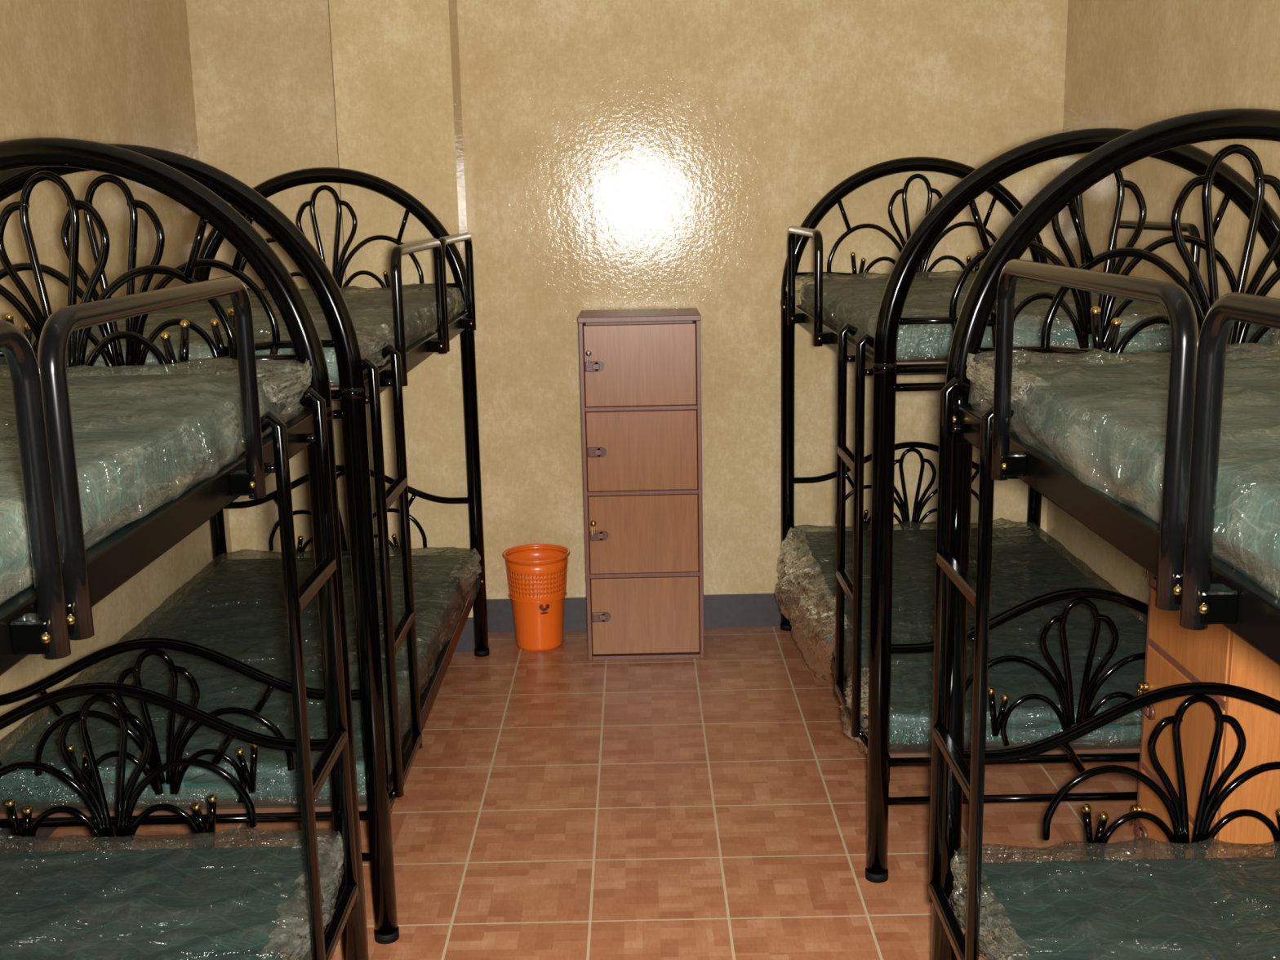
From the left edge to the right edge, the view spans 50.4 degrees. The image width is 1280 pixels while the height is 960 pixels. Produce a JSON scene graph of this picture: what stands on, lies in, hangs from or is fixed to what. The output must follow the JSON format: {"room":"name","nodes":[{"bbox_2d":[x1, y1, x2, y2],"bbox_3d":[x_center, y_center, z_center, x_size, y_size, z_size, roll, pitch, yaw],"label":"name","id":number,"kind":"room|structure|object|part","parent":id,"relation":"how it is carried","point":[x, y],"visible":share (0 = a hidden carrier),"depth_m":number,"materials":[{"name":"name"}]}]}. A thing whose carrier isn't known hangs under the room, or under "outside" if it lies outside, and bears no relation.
{"room":"dormitory","nodes":[
{"label":"dormitory","id":0,"kind":"room"},
{"bbox_2d":[0,0,232,829],"bbox_3d":[-1.584,-0.167,1.847,0.100,2.750,6.300,-1,12,0],"label":"wall","id":1,"kind":"structure","parent":0,"point":[101,71],"depth_m":3.91,"materials":[{"name":"paint"}]},
{"bbox_2d":[0,826,57,852],"bbox_3d":[-1.501,1.124,2.077,0.012,0.124,6.230,-1,12,0],"label":"baseboard","id":2,"kind":"structure","parent":1,"relation":"attached to","point":[46,832],"depth_m":3.26,"materials":[{"name":"paint"}]},
{"bbox_2d":[328,0,473,617],"bbox_3d":[-0.793,-0.770,4.703,0.385,2.750,0.330,-1,12,0],"label":"pilaster","id":3,"kind":"object","parent":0,"point":[397,74],"visible":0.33,"depth_m":4.49,"materials":[{"name":"paint"}]},
{"bbox_2d":[35,626,1139,959],"bbox_3d":[0.000,1.201,2.109,3.210,0.100,6.450,-1,12,0],"label":"floor","id":4,"kind":"structure","parent":0,"point":[558,803],"depth_m":3.47,"materials":[{"name":"tile"}]},
{"bbox_2d":[0,137,368,959],"bbox_3d":[-0.999,0.419,1.595,0.968,1.678,1.928,-1,12,0],"label":"bunk bed","id":5,"kind":"object","parent":4,"relation":"on","point":[69,579],"visible":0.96,"depth_m":2.30,"materials":[{"name":"black metal"}]},
{"bbox_2d":[0,358,312,604],"bbox_3d":[-1.012,0.017,1.513,0.920,0.103,1.856,-1,12,0],"label":"mattress","id":6,"kind":"object","parent":5,"relation":"on","point":[134,435],"visible":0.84,"depth_m":1.81,"materials":[{"name":"plastic"}]},
{"bbox_2d":[0,826,343,959],"bbox_3d":[-0.990,0.895,1.693,0.926,0.115,1.856,-1,12,0],"label":"mattress","id":7,"kind":"object","parent":5,"relation":"on","point":[228,903],"visible":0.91,"depth_m":2.36,"materials":[{"name":"plastic"}]},
{"bbox_2d":[0,143,489,944],"bbox_3d":[-1.001,-0.011,3.691,0.968,1.678,1.928,-1,12,0],"label":"bunk bed","id":8,"kind":"object","parent":4,"relation":"on","point":[355,389],"visible":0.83,"depth_m":2.84,"materials":[{"name":"black metal"}]},
{"bbox_2d":[0,283,464,386],"bbox_3d":[-1.014,-0.414,3.609,0.920,0.103,1.857,-1,12,0],"label":"mattress","id":9,"kind":"object","parent":8,"relation":"on","point":[371,313],"visible":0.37,"depth_m":3.41,"materials":[{"name":"plastic"}]},
{"bbox_2d":[0,546,482,812],"bbox_3d":[-0.988,0.464,3.789,0.944,0.115,1.864,-1,12,0],"label":"mattress","id":10,"kind":"object","parent":8,"relation":"on","point":[237,611],"visible":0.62,"depth_m":3.48,"materials":[{"name":"plastic"}]},
{"bbox_3d":[-1.017,-0.199,4.610,0.943,1.678,0.053,-1,12,0],"label":"arched frame","id":11,"kind":"part","parent":8,"relation":"part of","materials":[{"name":"black metal"}]},
{"bbox_2d":[502,543,570,651],"bbox_3d":[-0.363,0.421,4.847,0.239,0.341,0.239,-1,12,0],"label":"waste bin","id":12,"kind":"object","parent":4,"relation":"on","point":[538,606],"visible":1,"depth_m":4.78,"materials":[{"name":"orange plastic"}]},
{"bbox_2d":[577,307,704,660],"bbox_3d":[0.009,0.014,4.705,0.404,1.180,0.324,-1,12,0],"label":"locker","id":13,"kind":"object","parent":4,"relation":"on","point":[640,370],"visible":1,"depth_m":4.57,"materials":[{"name":"laminate"}]},
{"bbox_3d":[0.001,-0.379,4.489,0.368,0.269,0.015,-1,12,0],"label":"door","id":14,"kind":"part","parent":13,"relation":"part of","materials":[{"name":"laminate"}]},
{"bbox_3d":[0.007,-0.098,4.547,0.368,0.269,0.015,-1,12,0],"label":"door","id":15,"kind":"part","parent":13,"relation":"part of","materials":[{"name":"laminate"}]},
{"bbox_3d":[0.013,0.183,4.604,0.368,0.269,0.015,-1,12,0],"label":"door","id":16,"kind":"part","parent":13,"relation":"part of","materials":[{"name":"laminate"}]},
{"bbox_3d":[0.019,0.464,4.662,0.368,0.269,0.015,-1,12,0],"label":"door","id":17,"kind":"part","parent":13,"relation":"part of","materials":[{"name":"laminate"}]},
{"bbox_2d":[780,128,1279,883],"bbox_3d":[0.966,-0.097,3.907,0.979,1.678,1.928,-1,12,0],"label":"bunk bed","id":18,"kind":"object","parent":4,"relation":"on","point":[881,363],"visible":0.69,"depth_m":3.05,"materials":[{"name":"black metal"}]},
{"bbox_3d":[0.969,-0.285,4.825,0.943,1.678,0.053,-1,12,0],"label":"arched frame","id":19,"kind":"part","parent":18,"relation":"part of","materials":[{"name":"black metal"}]},
{"bbox_2d":[774,517,1147,755],"bbox_3d":[0.939,0.479,4.025,0.995,0.318,1.856,-1,12,0],"label":"mattress","id":20,"kind":"object","parent":18,"relation":"on","point":[1024,567],"visible":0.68,"depth_m":3.78,"materials":[{"name":"plastic"}]},
{"bbox_2d":[786,270,1279,360],"bbox_3d":[0.956,-0.494,3.825,0.932,0.112,1.862,-1,12,0],"label":"mattress","id":21,"kind":"object","parent":18,"relation":"on","point":[856,302],"visible":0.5,"depth_m":3.28,"materials":[{"name":"plastic"}]},
{"bbox_2d":[928,107,1279,959],"bbox_3d":[0.989,0.402,1.478,0.968,1.678,1.928,-1,12,0],"label":"bunk bed","id":22,"kind":"object","parent":4,"relation":"on","point":[1177,549],"visible":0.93,"depth_m":2.21,"materials":[{"name":"black metal"}]},
{"bbox_2d":[949,836,1279,959],"bbox_3d":[1.003,0.885,1.577,0.934,0.131,1.861,-1,12,0],"label":"mattress","id":23,"kind":"object","parent":22,"relation":"on","point":[1197,908],"visible":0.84,"depth_m":2.27,"materials":[{"name":"plastic"}]},
{"bbox_2d":[965,342,1279,597],"bbox_3d":[0.986,0.003,1.396,0.919,0.112,1.856,-1,12,0],"label":"mattress","id":24,"kind":"object","parent":22,"relation":"on","point":[1112,416],"visible":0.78,"depth_m":1.73,"materials":[{"name":"plastic"}]},
{"bbox_2d":[1129,568,1279,859],"bbox_3d":[1.261,0.385,2.769,0.354,1.180,0.424,-1,12,0],"label":"locker","id":25,"kind":"object","parent":4,"relation":"on","point":[1175,654],"visible":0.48,"depth_m":2.65,"materials":[{"name":"orange laminate"}]},
{"bbox_3d":[1.123,0.812,2.856,0.015,0.269,0.388,-1,12,0],"label":"door","id":26,"kind":"part","parent":25,"relation":"part of","materials":[{"name":"orange laminate"}]},
{"bbox_3d":[1.117,0.531,2.799,0.015,0.269,0.388,-1,12,0],"label":"door","id":27,"kind":"part","parent":25,"relation":"part of","materials":[{"name":"orange laminate"}]},
{"bbox_3d":[1.111,0.250,2.741,0.015,0.269,0.388,-1,12,0],"label":"door","id":28,"kind":"part","parent":25,"relation":"part of","materials":[{"name":"orange laminate"}]},
{"bbox_2d":[186,0,1067,599],"bbox_3d":[-0.042,-0.820,4.869,3.210,2.750,0.230,-1,12,0],"label":"wall","id":29,"kind":"structure","parent":0,"point":[619,154],"depth_m":4.73,"materials":[{"name":"paint"}]},
{"bbox_2d":[453,592,810,652],"bbox_3d":[0.260,0.506,4.907,2.461,0.124,0.232,-1,12,0],"label":"baseboard","id":30,"kind":"structure","parent":29,"relation":"attached to","point":[750,610],"depth_m":5.01,"materials":[{"name":"paint"}]},
{"bbox_2d":[1046,0,1279,624],"bbox_3d":[1.526,-0.214,1.759,0.100,2.750,6.120,-1,12,0],"label":"wall","id":31,"kind":"structure","parent":0,"point":[1135,64],"depth_m":3.82,"materials":[{"name":"paint"}]}
]}

